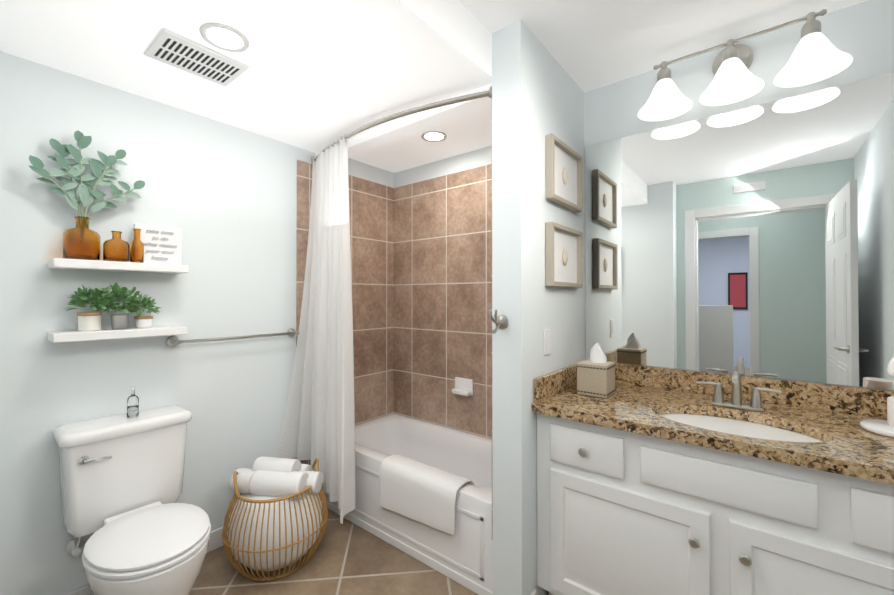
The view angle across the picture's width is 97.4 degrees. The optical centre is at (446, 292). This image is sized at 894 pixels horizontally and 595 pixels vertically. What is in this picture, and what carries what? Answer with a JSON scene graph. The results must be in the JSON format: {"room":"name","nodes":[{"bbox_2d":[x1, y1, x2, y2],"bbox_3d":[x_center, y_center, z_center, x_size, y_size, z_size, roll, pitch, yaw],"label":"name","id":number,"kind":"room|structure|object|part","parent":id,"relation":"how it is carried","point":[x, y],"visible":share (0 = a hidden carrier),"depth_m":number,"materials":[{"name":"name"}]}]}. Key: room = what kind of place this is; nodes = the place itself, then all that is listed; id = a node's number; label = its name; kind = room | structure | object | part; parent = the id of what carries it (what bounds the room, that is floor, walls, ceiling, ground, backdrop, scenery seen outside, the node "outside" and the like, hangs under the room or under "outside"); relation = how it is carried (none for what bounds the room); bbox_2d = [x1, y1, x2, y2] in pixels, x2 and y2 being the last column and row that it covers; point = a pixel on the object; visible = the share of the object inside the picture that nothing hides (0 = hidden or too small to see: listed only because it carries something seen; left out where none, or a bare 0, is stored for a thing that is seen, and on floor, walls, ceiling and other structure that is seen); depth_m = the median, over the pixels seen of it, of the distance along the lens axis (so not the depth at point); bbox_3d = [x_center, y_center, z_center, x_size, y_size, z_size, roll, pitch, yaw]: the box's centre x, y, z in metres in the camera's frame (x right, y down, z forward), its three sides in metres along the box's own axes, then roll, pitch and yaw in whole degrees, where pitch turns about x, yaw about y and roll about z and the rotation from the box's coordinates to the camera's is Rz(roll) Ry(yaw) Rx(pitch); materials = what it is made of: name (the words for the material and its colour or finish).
{"room":"bathroom","nodes":[
{"label":"bathroom","id":0,"kind":"room"},
{"bbox_2d":[0,51,393,594],"bbox_3d":[-1.167,0.076,2.293,0.120,2.580,2.470,0,-1,39],"label":"wall","id":1,"kind":"structure","parent":0,"point":[222,196],"depth_m":1.85,"materials":[{"name":"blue paint"}]},
{"bbox_2d":[47,325,187,342],"bbox_3d":[-1.433,0.178,1.738,0.153,0.036,0.457,0,-1,39],"label":"shelf","id":2,"kind":"object","parent":1,"relation":"attached to","point":[77,335],"visible":0.96,"depth_m":1.66,"materials":[{"name":"white wood"}]},
{"bbox_2d":[64,282,160,330],"bbox_3d":[-1.448,0.057,1.718,0.197,0.204,0.327,0,-1,39],"label":"potted plants","id":3,"kind":"object","parent":2,"relation":"on","point":[89,321],"visible":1,"depth_m":1.69,"materials":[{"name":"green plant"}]},
{"bbox_2d":[48,258,188,273],"bbox_3d":[-1.433,-0.114,1.741,0.153,0.036,0.457,0,-1,39],"label":"shelf","id":4,"kind":"object","parent":1,"relation":"attached to","point":[79,264],"visible":1,"depth_m":1.67,"materials":[{"name":"white wood"}]},
{"bbox_2d":[29,130,144,260],"bbox_3d":[-1.505,-0.406,1.662,0.116,0.545,0.369,0,-1,39],"label":"vase","id":5,"kind":"object","parent":4,"relation":"on","point":[81,240],"visible":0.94,"depth_m":1.63,"materials":[{"name":"orange glass"}]},
{"bbox_2d":[103,231,129,261],"bbox_3d":[-1.428,-0.199,1.698,0.088,0.131,0.088,0,-1,39],"label":"vase","id":6,"kind":"object","parent":4,"relation":"on","point":[116,247],"visible":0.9,"depth_m":1.67,"materials":[{"name":"orange glass"}]},
{"bbox_2d":[130,229,143,262],"bbox_3d":[-1.401,-0.210,1.775,0.050,0.155,0.050,0,-1,39],"label":"vase","id":7,"kind":"object","parent":4,"relation":"on","point":[136,250],"visible":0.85,"depth_m":1.76,"materials":[{"name":"orange glass"}]},
{"bbox_2d":[133,224,181,264],"bbox_3d":[-1.378,-0.224,1.877,0.023,0.185,0.188,0,-1,39],"label":"sign","id":8,"kind":"object","parent":4,"relation":"on","point":[162,245],"visible":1,"depth_m":1.88,"materials":[{"name":"white"}]},
{"bbox_2d":[64,524,229,594],"bbox_3d":[-1.371,1.312,1.919,0.015,0.100,1.370,0,-1,39],"label":"baseboard","id":9,"kind":"structure","parent":1,"relation":"attached to","point":[215,540],"depth_m":2.07,"materials":[{"name":"white"}]},
{"bbox_2d":[166,328,298,346],"bbox_3d":[-1.136,0.245,2.171,0.074,0.052,0.682,0,-1,39],"label":"bar","id":10,"kind":"object","parent":1,"relation":"attached to","point":[172,341],"visible":1,"depth_m":2.07,"materials":[{"name":"silver metal"}]},
{"bbox_2d":[296,160,393,465],"bbox_3d":[-0.681,0.268,2.793,0.010,2.205,0.840,0,-1,39],"label":"wall tile","id":11,"kind":"structure","parent":1,"relation":"attached to","point":[371,209],"depth_m":2.91,"materials":[{"name":"brown tile"}]},
{"bbox_2d":[311,86,491,162],"bbox_3d":[-0.362,-0.871,2.105,1.383,0.060,0.168,0,-1,39],"label":"curtain rod","id":12,"kind":"object","parent":1,"relation":"attached to","point":[468,97],"visible":0.77,"depth_m":1.87,"materials":[{"name":"silver metal"}]},
{"bbox_2d":[275,133,355,523],"bbox_3d":[-0.723,0.159,2.280,0.563,2.093,0.284,0,-1,39],"label":"shower curtain","id":13,"kind":"object","parent":12,"relation":"hanging from","point":[319,420],"visible":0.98,"depth_m":2.28,"materials":[{"name":"white fabric"}]},
{"bbox_2d":[0,0,491,152],"bbox_3d":[-0.883,-1.077,1.552,1.503,0.290,1.650,0,-1,39],"label":"ceiling","id":14,"kind":"structure","parent":0,"point":[317,76],"depth_m":1.55,"materials":[{"name":"white paint"}]},
{"bbox_2d":[144,28,248,86],"bbox_3d":[-0.993,-0.924,1.568,0.230,0.013,0.300,0,-1,39],"label":"air vent","id":15,"kind":"object","parent":14,"relation":"attached to","point":[170,48],"visible":1,"depth_m":1.54,"materials":[{"name":"white plastic"}]},
{"bbox_2d":[199,22,248,51],"bbox_3d":[-0.811,-0.929,1.435,0.160,0.006,0.160,0,-1,39],"label":"recessed light","id":16,"kind":"object","parent":14,"relation":"in","point":[221,36],"visible":1,"depth_m":1.43,"materials":[{"name":"white"}]},
{"bbox_2d":[189,507,548,594],"bbox_3d":[-1.537,1.367,-0.582,3.120,0.060,7.400,0,-1,39],"label":"floor","id":17,"kind":"structure","parent":0,"point":[347,557],"depth_m":1.90,"materials":[{"name":"tile"}]},
{"bbox_2d":[53,405,210,594],"bbox_3d":[-1.216,0.952,1.567,0.694,0.814,0.446,0,-1,39],"label":"toilet","id":18,"kind":"object","parent":17,"relation":"on","point":[121,481],"visible":1,"depth_m":1.55,"materials":[{"name":"white ceramic"}]},
{"bbox_3d":[-1.389,0.654,1.552,0.026,0.032,0.096,0,-1,39],"label":"lever","id":19,"kind":"part","parent":18,"relation":"part of","materials":[{"name":"silver metal"}]},
{"bbox_3d":[-1.402,0.780,1.719,0.205,0.370,0.414,0,-1,39],"label":"tank","id":20,"kind":"part","parent":18,"relation":"part of","materials":[{"name":"white ceramic"}]},
{"bbox_3d":[-1.398,0.570,1.717,0.227,0.048,0.446,0,-1,39],"label":"tank lid","id":21,"kind":"part","parent":18,"relation":"part of","materials":[{"name":"white ceramic"}]},
{"bbox_2d":[127,387,138,417],"bbox_3d":[-1.386,0.481,1.734,0.042,0.128,0.042,0,-1,39],"label":"bottle","id":22,"kind":"object","parent":18,"relation":"on","point":[133,405],"visible":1,"depth_m":1.72,"materials":[{"name":"clear glass"}]},
{"bbox_3d":[-1.135,0.922,1.504,0.485,0.047,0.380,0,-1,39],"label":"seat","id":23,"kind":"part","parent":18,"relation":"part of","materials":[{"name":"white plastic"}]},
{"bbox_2d":[222,456,327,580],"bbox_3d":[-0.871,1.108,2.020,0.499,0.504,0.499,0,-1,39],"label":"basket","id":24,"kind":"object","parent":17,"relation":"on","point":[275,519],"visible":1,"depth_m":1.89,"materials":[{"name":"brown wicker"}]},
{"bbox_2d":[319,413,492,594],"bbox_3d":[-0.105,1.152,2.405,1.357,0.430,0.685,0,-1,39],"label":"bathtub","id":25,"kind":"object","parent":17,"relation":"on","point":[463,555],"visible":0.4,"depth_m":2.23,"materials":[{"name":"white ceramic"}]},
{"bbox_2d":[379,454,474,535],"bbox_3d":[-0.110,1.040,2.056,0.522,0.254,0.198,0,-1,39],"label":"towel","id":26,"kind":"object","parent":25,"relation":"on","point":[417,491],"visible":1,"depth_m":1.98,"materials":[{"name":"white fabric"}]},
{"bbox_2d":[532,411,893,594],"bbox_3d":[1.090,0.931,1.486,1.352,0.854,0.649,0,-1,39],"label":"bathroom vanity","id":27,"kind":"object","parent":17,"relation":"on","point":[658,481],"depth_m":1.32,"materials":[{"name":"painted wood"},{"name":"granite"},{"name":"brushed nickel"}]},
{"bbox_2d":[532,383,893,478],"bbox_3d":[1.089,0.483,1.489,1.352,0.039,0.652,0,-1,39],"label":"countertop","id":28,"kind":"structure","parent":27,"relation":"on","point":[851,447],"depth_m":1.41,"materials":[{"name":"brown stone"}]},
{"bbox_2d":[577,342,614,397],"bbox_3d":[0.689,0.348,1.816,0.135,0.237,0.135,0,-1,39],"label":"tissue box","id":29,"kind":"object","parent":28,"relation":"on","point":[596,374],"visible":1,"depth_m":1.77,"materials":[{"name":"fabric"}]},
{"bbox_2d":[652,407,827,446],"bbox_3d":[1.035,0.573,1.421,0.555,0.166,0.371,0,-1,39],"label":"sink","id":30,"kind":"object","parent":28,"relation":"in","point":[813,436],"depth_m":1.47,"materials":[{"name":"white ceramic"}]},
{"bbox_2d":[696,371,783,414],"bbox_3d":[1.146,0.388,1.558,0.275,0.153,0.145,0,-1,39],"label":"faucet","id":31,"kind":"object","parent":28,"relation":"on","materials":[{"name":"silver metal"}]},
{"bbox_2d":[860,396,893,437],"bbox_3d":[1.487,0.407,1.292,0.180,0.108,0.180,0,-1,39],"label":"tray","id":32,"kind":"object","parent":28,"relation":"on","point":[883,427],"visible":1,"depth_m":1.31,"materials":[{"name":"white ceramic"}]},
{"bbox_2d":[316,83,491,157],"bbox_3d":[-0.287,-1.048,2.200,1.383,0.335,0.108,0,-1,39],"label":"header beam","id":33,"kind":"structure","parent":0,"point":[415,123],"depth_m":2.07,"materials":[{"name":"white paint"}]},
{"bbox_2d":[349,107,490,172],"bbox_3d":[-0.068,-1.087,2.474,1.383,0.250,0.592,0,-1,39],"label":"ceiling","id":34,"kind":"structure","parent":0,"point":[469,133],"depth_m":2.58,"materials":[{"name":"white paint"}]},
{"bbox_2d":[421,130,446,141],"bbox_3d":[-0.080,-0.960,2.413,0.160,0.006,0.160,0,-1,39],"label":"recessed light","id":35,"kind":"object","parent":34,"relation":"in","point":[434,136],"visible":1,"depth_m":2.41,"materials":[{"name":"white glass"}]},
{"bbox_2d":[492,19,584,594],"bbox_3d":[0.479,0.122,1.929,0.138,2.480,0.740,0,-1,39],"label":"wall pillar","id":36,"kind":"structure","parent":0,"point":[537,94],"depth_m":1.66,"materials":[{"name":"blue paint"}]},
{"bbox_2d":[489,309,507,333],"bbox_3d":[0.207,0.118,1.621,0.060,0.100,0.078,0,-1,39],"label":"robe hook","id":37,"kind":"object","parent":36,"relation":"attached to","point":[500,321],"visible":1,"depth_m":1.62,"materials":[{"name":"silver metal"}]},
{"bbox_2d":[543,329,550,355],"bbox_3d":[0.456,0.223,1.780,0.010,0.115,0.070,0,-1,39],"label":"switch plate","id":38,"kind":"object","parent":36,"relation":"attached to","point":[547,340],"visible":1,"depth_m":1.77,"materials":[{"name":"white plastic"}]},
{"bbox_2d":[533,363,576,402],"bbox_3d":[0.569,0.418,1.905,0.022,0.100,0.610,0,-1,39],"label":"backsplash","id":39,"kind":"structure","parent":36,"relation":"attached to","point":[545,386],"depth_m":1.79,"materials":[{"name":"brown stone"}]},
{"bbox_2d":[545,221,582,287],"bbox_3d":[0.576,-0.173,1.912,0.035,0.290,0.380,0,-1,39],"label":"picture frame","id":40,"kind":"object","parent":36,"relation":"attached to","point":[563,258],"visible":1,"depth_m":1.89,"materials":[{"name":"beige wood"}]},
{"bbox_2d":[546,134,582,211],"bbox_3d":[0.579,-0.570,1.920,0.035,0.290,0.380,0,-1,39],"label":"picture frame","id":41,"kind":"object","parent":36,"relation":"attached to","point":[564,174],"visible":1,"depth_m":1.90,"materials":[{"name":"beige wood"}]},
{"bbox_2d":[394,0,893,390],"bbox_3d":[0.785,0.075,2.235,3.000,2.580,0.120,0,-1,39],"label":"wall","id":42,"kind":"structure","parent":0,"point":[862,34],"depth_m":1.76,"materials":[{"name":"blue paint"}]},
{"bbox_2d":[394,164,491,438],"bbox_3d":[0.118,0.117,2.686,1.373,1.905,0.010,0,-1,39],"label":"wall tile","id":43,"kind":"structure","parent":42,"relation":"attached to","point":[442,288],"depth_m":2.79,"materials":[{"name":"brown tile"}]},
{"bbox_2d":[452,377,472,395],"bbox_3d":[0.101,0.634,2.646,0.150,0.110,0.062,0,-1,39],"label":"soap dish","id":44,"kind":"object","parent":43,"relation":"attached to","point":[463,386],"visible":1,"depth_m":2.64,"materials":[{"name":"white ceramic"}]},
{"bbox_2d":[491,98,492,539],"bbox_3d":[0.421,0.110,1.975,0.010,1.905,0.720,0,-1,39],"label":"wall tiles","id":45,"kind":"structure","parent":42,"relation":"attached to","point":[491,246],"depth_m":1.70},
{"bbox_2d":[585,73,893,389],"bbox_3d":[1.293,-0.225,1.751,1.351,1.179,0.006,0,-1,39],"label":"vanity mirror","id":46,"kind":"object","parent":42,"relation":"attached to","point":[756,241],"visible":0.89,"depth_m":1.71,"materials":[{"name":"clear mirror"}]},
{"bbox_2d":[638,9,852,120],"bbox_3d":[1.204,-0.975,1.666,0.716,0.273,0.259,0,-1,39],"label":"sconce","id":47,"kind":"object","parent":42,"relation":"attached to","point":[817,55],"visible":0.98,"depth_m":1.62,"materials":[{"name":"white glass"}]},
{"bbox_2d":[615,363,893,418],"bbox_3d":[1.286,0.416,1.736,1.352,0.100,0.022,0,-1,39],"label":"backsplash","id":48,"kind":"structure","parent":42,"relation":"attached to","point":[861,401],"depth_m":1.63,"materials":[{"name":"brown stone"}]},
{"bbox_2d":[459,0,866,91],"bbox_3d":[0.237,-1.182,0.457,1.617,0.100,3.600,0,-1,39],"label":"ceiling","id":49,"kind":"structure","parent":0,"point":[589,45],"depth_m":1.64,"materials":[{"name":"white paint"}]}
]}

